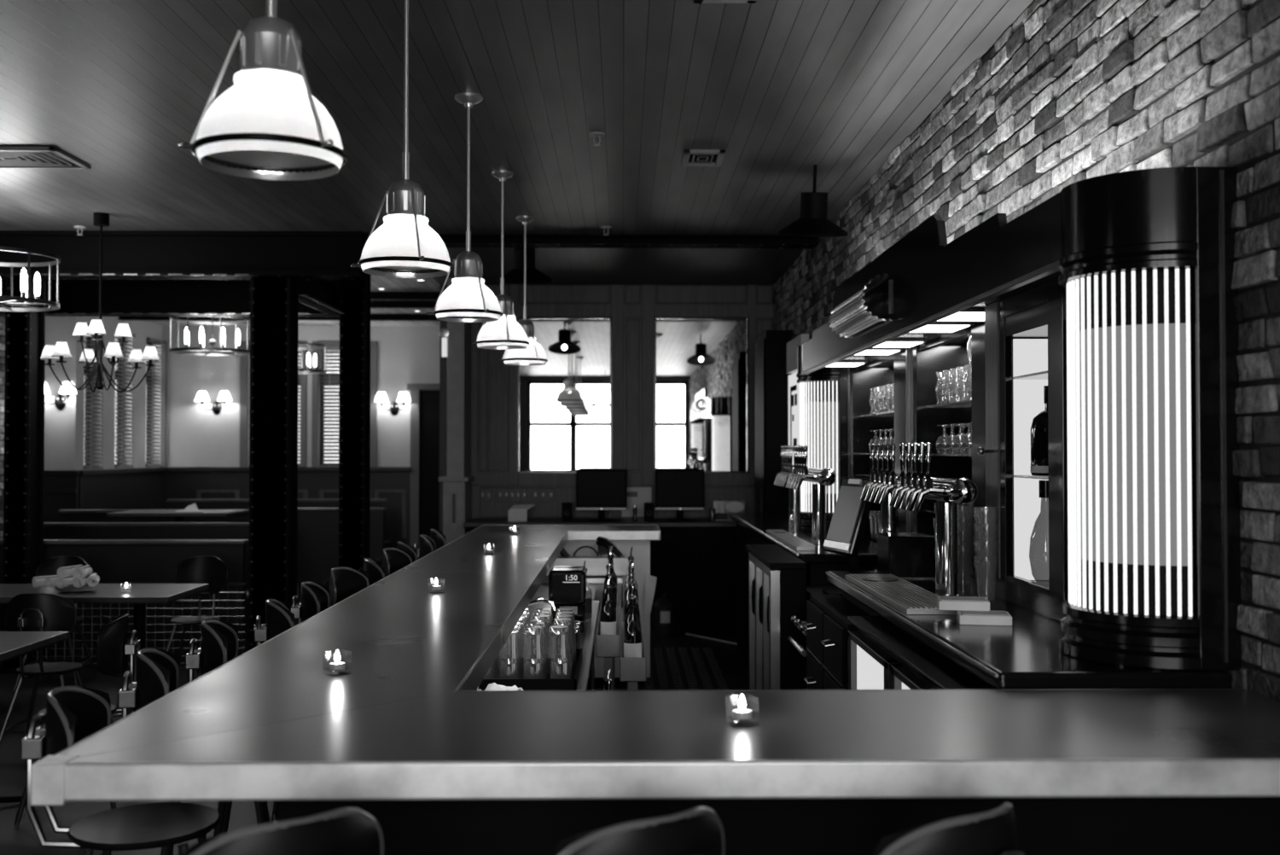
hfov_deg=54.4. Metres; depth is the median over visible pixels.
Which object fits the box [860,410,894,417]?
glass shelf
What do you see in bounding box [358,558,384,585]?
bar stool
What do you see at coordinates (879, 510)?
pint glass
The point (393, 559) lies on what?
bar stool
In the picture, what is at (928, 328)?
diffuser
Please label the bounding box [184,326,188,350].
candle
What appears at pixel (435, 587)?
tealight holder
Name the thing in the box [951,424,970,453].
stemmed glass
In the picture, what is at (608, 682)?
liquor bottle
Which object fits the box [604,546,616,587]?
liquor bottle
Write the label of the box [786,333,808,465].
poster
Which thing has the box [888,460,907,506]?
faucet
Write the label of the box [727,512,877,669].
countertop
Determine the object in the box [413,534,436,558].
bar stool
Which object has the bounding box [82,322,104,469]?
window blind
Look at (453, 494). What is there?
trim
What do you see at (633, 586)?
liquor bottle
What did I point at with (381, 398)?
wall sconce
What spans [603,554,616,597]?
liquor bottle
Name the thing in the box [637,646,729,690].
floor mat
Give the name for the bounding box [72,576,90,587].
roll
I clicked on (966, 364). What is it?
glass
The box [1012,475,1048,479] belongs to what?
glass shelf
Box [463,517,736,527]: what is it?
countertop
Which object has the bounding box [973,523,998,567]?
pint glass
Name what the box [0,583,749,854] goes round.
floor
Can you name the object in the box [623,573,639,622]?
liquor bottle
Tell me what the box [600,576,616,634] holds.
liquor bottle
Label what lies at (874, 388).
glass
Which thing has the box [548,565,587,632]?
machine
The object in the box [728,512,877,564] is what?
countertop
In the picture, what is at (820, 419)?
diffuser
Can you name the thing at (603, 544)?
gun
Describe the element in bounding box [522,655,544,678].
pint glass
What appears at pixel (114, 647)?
dining chair
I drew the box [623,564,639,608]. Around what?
liquor bottle
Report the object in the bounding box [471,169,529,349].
pendant lamp
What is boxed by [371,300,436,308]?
steel beam
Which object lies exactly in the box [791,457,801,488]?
faucet
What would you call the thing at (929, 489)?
faucet
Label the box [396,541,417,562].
bar stool
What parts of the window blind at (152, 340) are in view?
rail, head rail, cord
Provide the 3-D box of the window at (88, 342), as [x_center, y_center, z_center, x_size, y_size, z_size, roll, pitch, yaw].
[-6.179,-0.335,13.755,0.060,1.600,0.460,0,-1,-1]
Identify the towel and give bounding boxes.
[478,682,523,690]
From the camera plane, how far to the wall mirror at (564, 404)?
11.87 m
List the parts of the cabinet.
door, handle, door pane, door, handle, door pane, door, handle, post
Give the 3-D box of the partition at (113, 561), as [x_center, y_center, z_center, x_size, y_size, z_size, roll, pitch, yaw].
[-4.035,1.329,9.763,2.040,0.930,0.620,0,-1,-1]
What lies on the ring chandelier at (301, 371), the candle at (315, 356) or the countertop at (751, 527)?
the candle at (315, 356)
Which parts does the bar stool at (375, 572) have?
edge trim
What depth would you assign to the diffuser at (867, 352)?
6.29 m
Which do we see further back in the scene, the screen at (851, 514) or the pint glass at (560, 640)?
the screen at (851, 514)
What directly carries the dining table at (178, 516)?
on the floor
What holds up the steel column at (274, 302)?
on the floor
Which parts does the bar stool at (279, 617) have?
frame, leg, backrest, edge trim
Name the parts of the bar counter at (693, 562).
door, door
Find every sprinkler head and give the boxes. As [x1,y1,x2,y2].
[73,226,86,235]
[588,131,605,145]
[600,226,611,235]
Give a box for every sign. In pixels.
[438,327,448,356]
[712,500,744,520]
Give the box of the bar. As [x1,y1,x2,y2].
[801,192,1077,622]
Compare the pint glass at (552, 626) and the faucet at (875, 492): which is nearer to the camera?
the pint glass at (552, 626)
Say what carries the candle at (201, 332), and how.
on the ring chandelier at (200, 351)
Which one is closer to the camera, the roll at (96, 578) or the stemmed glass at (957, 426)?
the stemmed glass at (957, 426)
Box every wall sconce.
[44,381,76,409]
[195,390,231,414]
[374,391,410,415]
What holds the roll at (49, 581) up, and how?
on the plate
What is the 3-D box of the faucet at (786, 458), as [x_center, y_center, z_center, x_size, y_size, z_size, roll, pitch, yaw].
[0.871,0.261,7.335,0.119,0.173,0.028,0,-1,-1]
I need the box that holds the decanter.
[1029,480,1049,584]
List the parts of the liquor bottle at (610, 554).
pour spout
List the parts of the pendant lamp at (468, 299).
lamp shade, rod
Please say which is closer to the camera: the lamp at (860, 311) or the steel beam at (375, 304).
the lamp at (860, 311)
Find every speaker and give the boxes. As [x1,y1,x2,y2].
[562,502,572,520]
[644,502,653,520]
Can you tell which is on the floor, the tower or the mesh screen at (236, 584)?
the mesh screen at (236, 584)
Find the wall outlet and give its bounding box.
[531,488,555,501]
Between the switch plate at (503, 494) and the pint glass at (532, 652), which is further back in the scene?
the switch plate at (503, 494)
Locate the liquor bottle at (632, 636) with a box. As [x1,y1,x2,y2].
[623,605,641,657]
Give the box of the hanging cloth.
[643,574,656,621]
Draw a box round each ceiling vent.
[0,146,90,168]
[680,149,725,166]
[692,0,756,3]
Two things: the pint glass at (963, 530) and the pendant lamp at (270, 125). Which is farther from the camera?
the pint glass at (963, 530)
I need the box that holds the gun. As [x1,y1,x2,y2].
[590,536,629,606]
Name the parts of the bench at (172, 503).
cap rail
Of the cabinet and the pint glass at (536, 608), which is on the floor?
the cabinet
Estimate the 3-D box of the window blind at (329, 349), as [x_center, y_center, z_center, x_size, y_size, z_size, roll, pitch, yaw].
[-3.763,-0.264,15.887,0.650,1.525,0.060,0,-1,-1]
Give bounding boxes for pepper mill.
[632,504,637,520]
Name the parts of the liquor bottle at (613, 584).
bottle glass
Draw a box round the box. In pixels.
[507,504,535,521]
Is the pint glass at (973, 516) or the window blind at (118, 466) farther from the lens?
the window blind at (118, 466)
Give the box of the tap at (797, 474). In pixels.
[773,445,836,546]
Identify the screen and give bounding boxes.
[33,582,246,666]
[822,477,872,596]
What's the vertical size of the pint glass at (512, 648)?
0.110 m
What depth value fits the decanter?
4.08 m
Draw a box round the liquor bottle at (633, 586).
[623,586,639,625]
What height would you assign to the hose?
0.288 m
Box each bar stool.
[20,686,221,854]
[117,648,270,854]
[183,808,383,854]
[185,619,238,836]
[253,599,294,822]
[290,581,329,626]
[323,566,369,606]
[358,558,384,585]
[377,547,412,577]
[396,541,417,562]
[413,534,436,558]
[430,529,446,549]
[551,806,724,854]
[873,802,1024,854]
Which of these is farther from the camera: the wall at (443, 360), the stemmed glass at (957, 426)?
the wall at (443, 360)
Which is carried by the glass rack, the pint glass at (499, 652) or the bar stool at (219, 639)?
the pint glass at (499, 652)
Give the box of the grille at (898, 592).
[849,573,939,608]
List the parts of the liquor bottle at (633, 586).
bottle glass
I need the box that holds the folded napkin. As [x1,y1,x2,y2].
[175,503,204,512]
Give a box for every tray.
[715,518,732,520]
[766,529,815,550]
[845,573,956,614]
[936,595,989,610]
[956,610,1012,626]
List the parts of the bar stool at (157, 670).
frame, backrest, edge trim, leg, leg, leg, leg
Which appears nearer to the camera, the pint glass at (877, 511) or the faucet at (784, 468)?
the pint glass at (877, 511)
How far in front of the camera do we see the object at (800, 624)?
5.72 m
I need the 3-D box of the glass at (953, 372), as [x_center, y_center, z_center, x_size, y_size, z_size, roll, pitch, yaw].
[1.524,-0.184,5.946,0.072,0.158,0.071,0,-1,-1]
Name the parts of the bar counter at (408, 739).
panel, panel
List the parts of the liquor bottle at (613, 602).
pour spout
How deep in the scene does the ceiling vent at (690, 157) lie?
6.68 m
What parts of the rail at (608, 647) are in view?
plate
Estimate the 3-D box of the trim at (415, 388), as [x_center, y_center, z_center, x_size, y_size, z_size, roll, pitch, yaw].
[-4.023,0.398,15.882,4.110,3.010,0.240,0,-1,-1]
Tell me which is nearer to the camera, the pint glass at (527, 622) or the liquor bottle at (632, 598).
the pint glass at (527, 622)
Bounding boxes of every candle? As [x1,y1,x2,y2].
[20,267,27,302]
[23,280,29,306]
[34,272,40,303]
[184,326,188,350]
[199,325,203,347]
[221,326,225,348]
[235,328,239,349]
[307,352,309,368]
[313,354,316,369]
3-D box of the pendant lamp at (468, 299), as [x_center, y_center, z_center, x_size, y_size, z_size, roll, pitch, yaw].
[-0.764,-0.981,5.572,0.315,0.999,0.335,0,-1,22]
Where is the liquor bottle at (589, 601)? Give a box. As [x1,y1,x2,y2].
[583,560,592,622]
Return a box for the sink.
[505,555,628,690]
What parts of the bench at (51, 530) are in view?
cap rail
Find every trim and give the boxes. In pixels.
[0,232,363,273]
[0,279,339,311]
[43,466,411,548]
[160,340,439,559]
[196,489,406,538]
[438,277,474,544]
[452,493,455,523]
[471,284,774,485]
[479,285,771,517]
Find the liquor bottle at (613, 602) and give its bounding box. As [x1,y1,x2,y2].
[601,564,616,610]
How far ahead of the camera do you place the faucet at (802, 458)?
6.67 m
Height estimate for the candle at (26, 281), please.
0.215 m
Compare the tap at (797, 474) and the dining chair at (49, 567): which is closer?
the tap at (797, 474)
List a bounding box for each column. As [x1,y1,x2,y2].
[0,277,52,673]
[247,278,298,651]
[337,273,371,571]
[796,344,851,532]
[1058,166,1241,670]
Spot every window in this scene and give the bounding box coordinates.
[83,334,93,467]
[114,339,123,466]
[145,341,152,467]
[320,350,324,463]
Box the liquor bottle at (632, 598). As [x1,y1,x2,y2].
[623,586,640,634]
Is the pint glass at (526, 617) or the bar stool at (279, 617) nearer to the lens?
the bar stool at (279, 617)
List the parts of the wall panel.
cap rail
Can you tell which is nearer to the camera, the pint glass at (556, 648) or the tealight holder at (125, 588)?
the pint glass at (556, 648)
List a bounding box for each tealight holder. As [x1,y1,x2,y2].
[121,582,131,592]
[324,650,349,675]
[429,577,442,593]
[482,543,494,554]
[511,526,517,535]
[725,693,757,727]
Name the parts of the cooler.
door, door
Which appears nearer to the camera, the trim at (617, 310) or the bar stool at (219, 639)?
the bar stool at (219, 639)
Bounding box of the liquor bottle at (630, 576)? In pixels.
[623,576,639,611]
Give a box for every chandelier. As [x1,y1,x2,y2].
[0,246,60,311]
[40,212,159,392]
[168,316,250,356]
[298,342,326,374]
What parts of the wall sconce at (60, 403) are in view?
lamp shade, wall plate, arm, lamp shade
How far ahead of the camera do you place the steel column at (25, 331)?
9.10 m
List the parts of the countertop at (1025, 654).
pull, pull, drawer, drawer, pull, drawer, drawer, drawer unit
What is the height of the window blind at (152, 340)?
1.595 m
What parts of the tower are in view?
post, post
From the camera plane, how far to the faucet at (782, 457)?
7.52 m
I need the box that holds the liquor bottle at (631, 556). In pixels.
[623,546,638,593]
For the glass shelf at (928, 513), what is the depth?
5.75 m
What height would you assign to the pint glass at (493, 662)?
0.110 m
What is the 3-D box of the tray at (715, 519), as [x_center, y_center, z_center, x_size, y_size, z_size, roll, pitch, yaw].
[0.822,0.851,11.499,0.340,0.009,0.120,0,-1,-1]
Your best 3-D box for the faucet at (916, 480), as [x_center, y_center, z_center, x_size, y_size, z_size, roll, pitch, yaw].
[0.995,0.209,4.477,0.119,0.173,0.028,0,-1,-1]
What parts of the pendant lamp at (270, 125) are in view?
knob, lamp shade, rod, knob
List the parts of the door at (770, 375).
door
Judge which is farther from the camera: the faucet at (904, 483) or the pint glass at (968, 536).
the pint glass at (968, 536)
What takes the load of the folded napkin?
on the dining table at (178, 516)
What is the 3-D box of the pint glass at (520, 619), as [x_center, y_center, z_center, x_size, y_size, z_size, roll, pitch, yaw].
[-0.478,0.789,4.764,0.084,0.110,0.084,0,-1,-1]
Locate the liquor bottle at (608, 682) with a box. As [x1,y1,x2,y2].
[603,668,611,690]
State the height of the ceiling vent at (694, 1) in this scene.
0.020 m
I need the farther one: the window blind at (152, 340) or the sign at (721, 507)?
the window blind at (152, 340)
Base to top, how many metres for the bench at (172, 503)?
1.020 m
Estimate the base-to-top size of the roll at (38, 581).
0.066 m
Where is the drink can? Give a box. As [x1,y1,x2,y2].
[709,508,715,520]
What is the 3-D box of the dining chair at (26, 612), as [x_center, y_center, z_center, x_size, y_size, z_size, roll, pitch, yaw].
[-3.171,1.302,6.664,0.422,0.869,0.463,0,-1,-4]
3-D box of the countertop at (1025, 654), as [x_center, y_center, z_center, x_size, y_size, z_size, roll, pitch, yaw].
[1.023,1.141,4.090,0.667,1.105,2.450,0,-1,-1]
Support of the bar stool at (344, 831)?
on the floor
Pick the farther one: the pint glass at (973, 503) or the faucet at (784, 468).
the faucet at (784, 468)
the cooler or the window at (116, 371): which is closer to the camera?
the cooler
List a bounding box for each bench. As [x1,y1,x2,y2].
[43,522,249,591]
[58,509,249,522]
[166,499,392,583]
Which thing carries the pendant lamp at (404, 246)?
hanging from the ceiling
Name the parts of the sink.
leg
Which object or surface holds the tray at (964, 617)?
on the countertop at (1025, 654)
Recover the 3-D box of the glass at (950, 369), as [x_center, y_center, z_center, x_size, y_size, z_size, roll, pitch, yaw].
[1.442,-0.189,5.665,0.072,0.158,0.071,0,-1,-1]
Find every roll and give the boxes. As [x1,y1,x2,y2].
[32,575,53,587]
[44,575,58,587]
[55,575,75,587]
[57,564,82,577]
[72,564,93,578]
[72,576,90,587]
[87,573,99,586]
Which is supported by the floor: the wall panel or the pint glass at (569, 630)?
the wall panel
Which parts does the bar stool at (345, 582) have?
frame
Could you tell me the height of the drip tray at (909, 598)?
0.026 m
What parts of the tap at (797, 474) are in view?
post, post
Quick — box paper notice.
[622,487,651,517]
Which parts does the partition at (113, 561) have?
cap rail, seat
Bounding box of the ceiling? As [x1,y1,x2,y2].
[0,0,1034,325]
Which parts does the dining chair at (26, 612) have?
leg, leg, frame, backrest, edge trim, seat, leg, leg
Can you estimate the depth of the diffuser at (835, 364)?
7.23 m
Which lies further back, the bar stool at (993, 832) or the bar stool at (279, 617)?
the bar stool at (279, 617)
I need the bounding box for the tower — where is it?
[860,442,977,596]
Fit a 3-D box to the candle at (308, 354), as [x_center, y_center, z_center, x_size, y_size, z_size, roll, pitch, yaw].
[-3.899,-0.777,14.634,0.048,0.215,0.046,0,-1,-1]
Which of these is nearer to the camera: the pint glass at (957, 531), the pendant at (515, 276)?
the pint glass at (957, 531)
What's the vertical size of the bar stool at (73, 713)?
1.068 m
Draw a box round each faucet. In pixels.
[512,598,556,635]
[773,456,783,485]
[775,456,785,485]
[777,457,787,486]
[779,457,790,486]
[781,457,794,487]
[785,457,796,488]
[788,457,798,488]
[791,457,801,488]
[792,457,803,489]
[795,458,817,490]
[860,459,875,500]
[864,459,880,501]
[869,459,898,503]
[874,460,890,504]
[879,460,901,505]
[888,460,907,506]
[894,461,913,508]
[900,461,919,509]
[906,461,939,511]
[913,462,947,512]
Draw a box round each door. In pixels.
[418,389,439,558]
[754,330,791,512]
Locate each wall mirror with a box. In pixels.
[517,316,611,473]
[654,316,749,473]
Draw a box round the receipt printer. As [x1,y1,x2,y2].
[877,532,935,578]
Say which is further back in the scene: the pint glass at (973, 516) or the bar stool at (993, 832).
the pint glass at (973, 516)
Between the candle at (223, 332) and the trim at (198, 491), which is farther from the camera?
the trim at (198, 491)
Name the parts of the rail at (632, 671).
plate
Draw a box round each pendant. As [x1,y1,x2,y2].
[497,226,552,284]
[778,164,848,237]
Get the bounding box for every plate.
[53,586,94,590]
[53,587,94,592]
[56,584,89,588]
[479,488,491,501]
[497,488,527,501]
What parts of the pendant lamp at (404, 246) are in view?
knob, lamp shade, rod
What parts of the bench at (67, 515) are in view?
cap rail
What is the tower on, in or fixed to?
on the countertop at (1025, 654)
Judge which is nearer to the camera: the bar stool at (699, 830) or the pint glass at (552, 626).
the bar stool at (699, 830)
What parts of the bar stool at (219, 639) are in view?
frame, backrest, leg, edge trim, leg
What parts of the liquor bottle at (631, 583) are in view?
pour spout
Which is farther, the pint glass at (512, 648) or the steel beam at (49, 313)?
the steel beam at (49, 313)
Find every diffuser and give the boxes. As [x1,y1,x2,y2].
[802,401,838,494]
[826,362,864,366]
[855,349,900,354]
[873,341,923,347]
[908,325,969,332]
[936,312,984,321]
[1075,323,1192,565]
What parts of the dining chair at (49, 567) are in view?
leg, backrest, edge trim, leg, seat, leg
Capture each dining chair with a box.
[0,593,84,744]
[12,555,97,690]
[13,613,139,826]
[165,555,227,669]
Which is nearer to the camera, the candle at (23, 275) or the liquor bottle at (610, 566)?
the liquor bottle at (610, 566)
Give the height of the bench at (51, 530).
0.980 m
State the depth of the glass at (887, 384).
7.00 m
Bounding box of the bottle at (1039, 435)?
[1030,385,1048,476]
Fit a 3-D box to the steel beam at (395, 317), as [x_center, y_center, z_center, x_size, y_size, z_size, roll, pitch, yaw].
[-4.074,-1.282,14.521,4.250,0.078,0.100,0,-1,-1]
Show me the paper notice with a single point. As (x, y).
(637, 496)
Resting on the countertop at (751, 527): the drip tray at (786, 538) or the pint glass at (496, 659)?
the drip tray at (786, 538)
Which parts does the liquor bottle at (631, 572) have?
pour spout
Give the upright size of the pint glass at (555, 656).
0.110 m
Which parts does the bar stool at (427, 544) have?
backrest, edge trim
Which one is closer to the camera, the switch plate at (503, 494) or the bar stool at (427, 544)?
the bar stool at (427, 544)
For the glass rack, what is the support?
on the sink
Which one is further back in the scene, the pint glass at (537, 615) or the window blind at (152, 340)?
the window blind at (152, 340)
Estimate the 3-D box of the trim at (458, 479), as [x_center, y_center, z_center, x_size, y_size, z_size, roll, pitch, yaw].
[-1.703,0.227,11.605,0.267,3.200,0.540,0,-1,-1]
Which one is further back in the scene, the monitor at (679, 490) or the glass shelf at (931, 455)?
the monitor at (679, 490)
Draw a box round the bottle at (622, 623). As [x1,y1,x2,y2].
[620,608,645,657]
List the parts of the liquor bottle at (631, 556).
pour spout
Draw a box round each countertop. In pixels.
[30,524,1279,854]
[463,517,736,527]
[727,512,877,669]
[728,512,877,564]
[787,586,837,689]
[803,570,1231,689]
[806,586,837,596]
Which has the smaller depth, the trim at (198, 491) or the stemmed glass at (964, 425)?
the stemmed glass at (964, 425)
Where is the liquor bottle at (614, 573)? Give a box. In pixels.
[605,546,617,609]
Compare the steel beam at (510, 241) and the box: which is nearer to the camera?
the steel beam at (510, 241)
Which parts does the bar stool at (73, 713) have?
frame, backrest, edge trim, leg, leg, seat, leg, leg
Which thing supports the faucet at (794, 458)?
on the tap at (797, 474)
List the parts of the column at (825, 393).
glass rod, glass rod, glass rod, glass rod, glass rod, glass rod, glass rod, glass rod, glass rod, glass rod, glass rod, glass rod, glass rod, glass rod, glass rod, panel, panel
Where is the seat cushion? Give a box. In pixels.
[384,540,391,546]
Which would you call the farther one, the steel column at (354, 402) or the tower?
the steel column at (354, 402)
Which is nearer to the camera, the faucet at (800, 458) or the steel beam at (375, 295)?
the faucet at (800, 458)
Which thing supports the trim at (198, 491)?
attached to the wall at (196, 436)
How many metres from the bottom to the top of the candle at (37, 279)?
0.215 m
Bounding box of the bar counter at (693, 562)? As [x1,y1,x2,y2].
[463,517,736,630]
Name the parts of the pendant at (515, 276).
rod, lamp shade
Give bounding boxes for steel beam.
[0,279,352,317]
[117,314,439,321]
[298,279,347,314]
[362,233,819,249]
[371,291,440,300]
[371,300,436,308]
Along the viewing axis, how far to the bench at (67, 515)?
12.42 m
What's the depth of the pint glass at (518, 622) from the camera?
4.66 m
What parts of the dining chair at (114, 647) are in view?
leg, seat, edge trim, leg, backrest, frame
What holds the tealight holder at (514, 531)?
on the bar counter at (408, 739)
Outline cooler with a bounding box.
[847,616,994,689]
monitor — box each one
[576,469,627,521]
[655,469,704,521]
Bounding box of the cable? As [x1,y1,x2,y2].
[685,633,736,645]
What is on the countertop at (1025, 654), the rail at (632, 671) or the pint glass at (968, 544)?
the pint glass at (968, 544)
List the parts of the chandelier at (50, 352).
lamp shade, lamp shade, arm, arm, lamp shade, arm, lamp shade, arm, arm, lamp shade, stem, arm, lamp shade, arm, arm, lamp shade, arm, lamp shade, lamp shade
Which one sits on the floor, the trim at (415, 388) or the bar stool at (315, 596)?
the bar stool at (315, 596)
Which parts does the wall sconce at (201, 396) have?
lamp shade, arm, wall plate, lamp shade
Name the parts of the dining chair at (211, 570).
leg, leg, seat, backrest, edge trim, frame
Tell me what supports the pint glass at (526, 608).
on the pint glass at (513, 636)
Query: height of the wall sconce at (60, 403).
0.294 m
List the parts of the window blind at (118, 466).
rail, cord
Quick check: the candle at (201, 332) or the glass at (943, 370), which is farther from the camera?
the candle at (201, 332)
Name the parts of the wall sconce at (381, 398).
lamp shade, wall plate, lamp shade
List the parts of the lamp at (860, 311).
plate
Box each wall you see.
[0,316,5,539]
[44,316,439,470]
[439,284,773,532]
[772,0,1279,702]
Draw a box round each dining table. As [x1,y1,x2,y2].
[0,583,209,714]
[0,631,69,802]
[106,509,248,522]
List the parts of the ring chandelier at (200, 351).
stem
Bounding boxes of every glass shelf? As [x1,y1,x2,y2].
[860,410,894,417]
[925,399,971,407]
[925,510,971,520]
[930,453,971,456]
[1012,370,1047,379]
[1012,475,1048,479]
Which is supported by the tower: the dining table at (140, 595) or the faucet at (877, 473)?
the faucet at (877, 473)
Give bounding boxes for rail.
[595,595,620,690]
[619,608,645,690]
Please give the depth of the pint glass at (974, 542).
4.27 m
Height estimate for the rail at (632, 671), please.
0.705 m
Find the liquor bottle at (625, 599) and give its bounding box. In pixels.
[623,558,638,605]
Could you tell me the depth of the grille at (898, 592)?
4.37 m
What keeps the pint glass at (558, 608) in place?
on the pint glass at (559, 636)
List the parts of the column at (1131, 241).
glass rod, glass rod, glass rod, glass rod, glass rod, glass rod, glass rod, glass rod, glass rod, glass rod, glass rod, glass rod, glass rod, glass rod, glass rod, glass rod, glass rod, glass rod, panel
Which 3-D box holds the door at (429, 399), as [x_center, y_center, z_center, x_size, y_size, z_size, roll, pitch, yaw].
[-2.388,0.713,15.843,0.840,2.380,0.028,0,-1,-1]
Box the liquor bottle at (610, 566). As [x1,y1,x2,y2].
[601,554,616,634]
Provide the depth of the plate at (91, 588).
7.49 m
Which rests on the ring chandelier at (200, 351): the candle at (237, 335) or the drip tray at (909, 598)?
the candle at (237, 335)
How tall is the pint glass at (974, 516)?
0.148 m
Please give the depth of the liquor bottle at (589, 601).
6.41 m
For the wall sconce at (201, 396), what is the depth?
15.66 m
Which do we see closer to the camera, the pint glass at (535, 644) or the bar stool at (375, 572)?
the pint glass at (535, 644)
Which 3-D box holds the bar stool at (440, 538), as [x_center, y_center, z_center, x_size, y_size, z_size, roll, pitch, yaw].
[-1.259,1.236,8.609,0.463,1.068,0.422,0,-1,-12]
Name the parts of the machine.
name plate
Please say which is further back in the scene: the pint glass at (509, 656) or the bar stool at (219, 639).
the pint glass at (509, 656)
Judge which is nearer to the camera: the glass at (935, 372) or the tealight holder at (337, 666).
the tealight holder at (337, 666)
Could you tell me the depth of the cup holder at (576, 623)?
5.49 m
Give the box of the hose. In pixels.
[559,546,602,556]
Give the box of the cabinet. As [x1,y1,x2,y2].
[745,544,806,689]
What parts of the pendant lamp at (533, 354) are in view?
rod, lamp shade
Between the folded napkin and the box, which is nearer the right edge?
the box
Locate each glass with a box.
[488,651,501,677]
[492,662,494,679]
[494,658,497,679]
[497,625,520,658]
[498,655,519,679]
[500,622,522,654]
[501,651,523,678]
[503,646,524,678]
[504,618,525,650]
[505,643,525,674]
[508,611,529,641]
[508,639,529,669]
[510,608,530,638]
[510,635,530,665]
[522,625,545,658]
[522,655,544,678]
[524,622,546,654]
[524,651,546,678]
[526,646,547,678]
[529,614,551,645]
[529,643,550,674]
[530,639,551,669]
[531,611,552,641]
[532,635,552,665]
[533,608,552,637]
[546,625,570,658]
[549,655,571,678]
[551,646,570,675]
[551,651,572,678]
[552,617,573,649]
[552,642,573,674]
[553,614,575,645]
[553,639,575,669]
[554,610,575,641]
[555,608,575,637]
[556,635,576,665]
[868,430,882,452]
[868,510,880,535]
[869,388,881,413]
[872,388,885,411]
[872,511,879,537]
[873,430,887,453]
[878,389,890,413]
[882,384,894,411]
[886,384,894,411]
[935,372,950,404]
[935,424,954,453]
[942,370,956,402]
[942,424,961,453]
[948,368,964,402]
[951,372,965,401]
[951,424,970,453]
[954,425,971,453]
[956,366,971,401]
[956,530,974,570]
[957,502,973,541]
[957,516,974,555]
[957,529,965,564]
[957,541,971,566]
[957,544,973,585]
[958,371,971,401]
[959,423,971,453]
[960,533,972,569]
[962,424,971,453]
[963,364,971,400]
[965,368,971,400]
[966,337,971,366]
[968,422,971,453]
[968,535,972,570]
[973,506,997,551]
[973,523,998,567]
[973,539,998,584]
[973,555,998,600]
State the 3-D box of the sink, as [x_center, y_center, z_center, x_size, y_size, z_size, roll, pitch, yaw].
[-0.394,1.272,5.703,0.710,0.900,5.460,0,-1,-1]
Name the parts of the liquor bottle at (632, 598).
pour spout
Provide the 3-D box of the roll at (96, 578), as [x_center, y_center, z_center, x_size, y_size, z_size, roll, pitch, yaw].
[-3.312,0.922,7.539,0.060,0.066,0.170,0,-1,-20]
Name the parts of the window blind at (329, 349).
rail, head rail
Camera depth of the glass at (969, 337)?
5.48 m
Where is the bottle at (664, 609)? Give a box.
[651,593,675,636]
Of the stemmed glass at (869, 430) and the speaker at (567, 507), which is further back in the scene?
the speaker at (567, 507)
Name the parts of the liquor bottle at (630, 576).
bottle glass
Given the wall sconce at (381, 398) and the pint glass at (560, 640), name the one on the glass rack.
the pint glass at (560, 640)
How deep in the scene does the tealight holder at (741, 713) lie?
2.49 m
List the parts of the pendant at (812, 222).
lamp shade, rod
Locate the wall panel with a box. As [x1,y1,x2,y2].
[297,507,386,602]
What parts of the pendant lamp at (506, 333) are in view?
rod, lamp shade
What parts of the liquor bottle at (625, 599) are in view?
pour spout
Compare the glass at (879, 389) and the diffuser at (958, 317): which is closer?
the diffuser at (958, 317)
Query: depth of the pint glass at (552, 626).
4.55 m
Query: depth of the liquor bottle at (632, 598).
5.79 m
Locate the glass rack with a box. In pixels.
[477,648,582,690]
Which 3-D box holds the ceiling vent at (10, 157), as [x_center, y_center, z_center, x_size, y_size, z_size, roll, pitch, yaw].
[-3.392,-1.451,6.701,0.680,0.020,0.440,0,-1,-1]
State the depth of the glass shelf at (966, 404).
5.83 m
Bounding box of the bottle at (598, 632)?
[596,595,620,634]
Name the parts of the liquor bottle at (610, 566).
pour spout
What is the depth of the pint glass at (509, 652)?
4.65 m
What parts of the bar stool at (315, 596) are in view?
frame, backrest, edge trim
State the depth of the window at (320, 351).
15.94 m
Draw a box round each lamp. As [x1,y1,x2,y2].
[176,0,348,180]
[351,0,453,278]
[427,92,503,322]
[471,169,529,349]
[498,215,547,365]
[828,273,890,337]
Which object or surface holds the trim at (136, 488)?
attached to the wall at (196, 436)
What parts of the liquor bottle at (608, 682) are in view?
pour spout, bottle glass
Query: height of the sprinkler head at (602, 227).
0.058 m
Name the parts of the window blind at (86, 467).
rail, cord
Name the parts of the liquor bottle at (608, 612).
pour spout, bottle glass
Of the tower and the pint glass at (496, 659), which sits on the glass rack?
the pint glass at (496, 659)
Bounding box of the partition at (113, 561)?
[0,539,248,663]
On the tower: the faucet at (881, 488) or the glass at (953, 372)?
the faucet at (881, 488)
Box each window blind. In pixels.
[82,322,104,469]
[114,330,135,468]
[145,337,163,467]
[249,346,301,466]
[319,347,339,466]

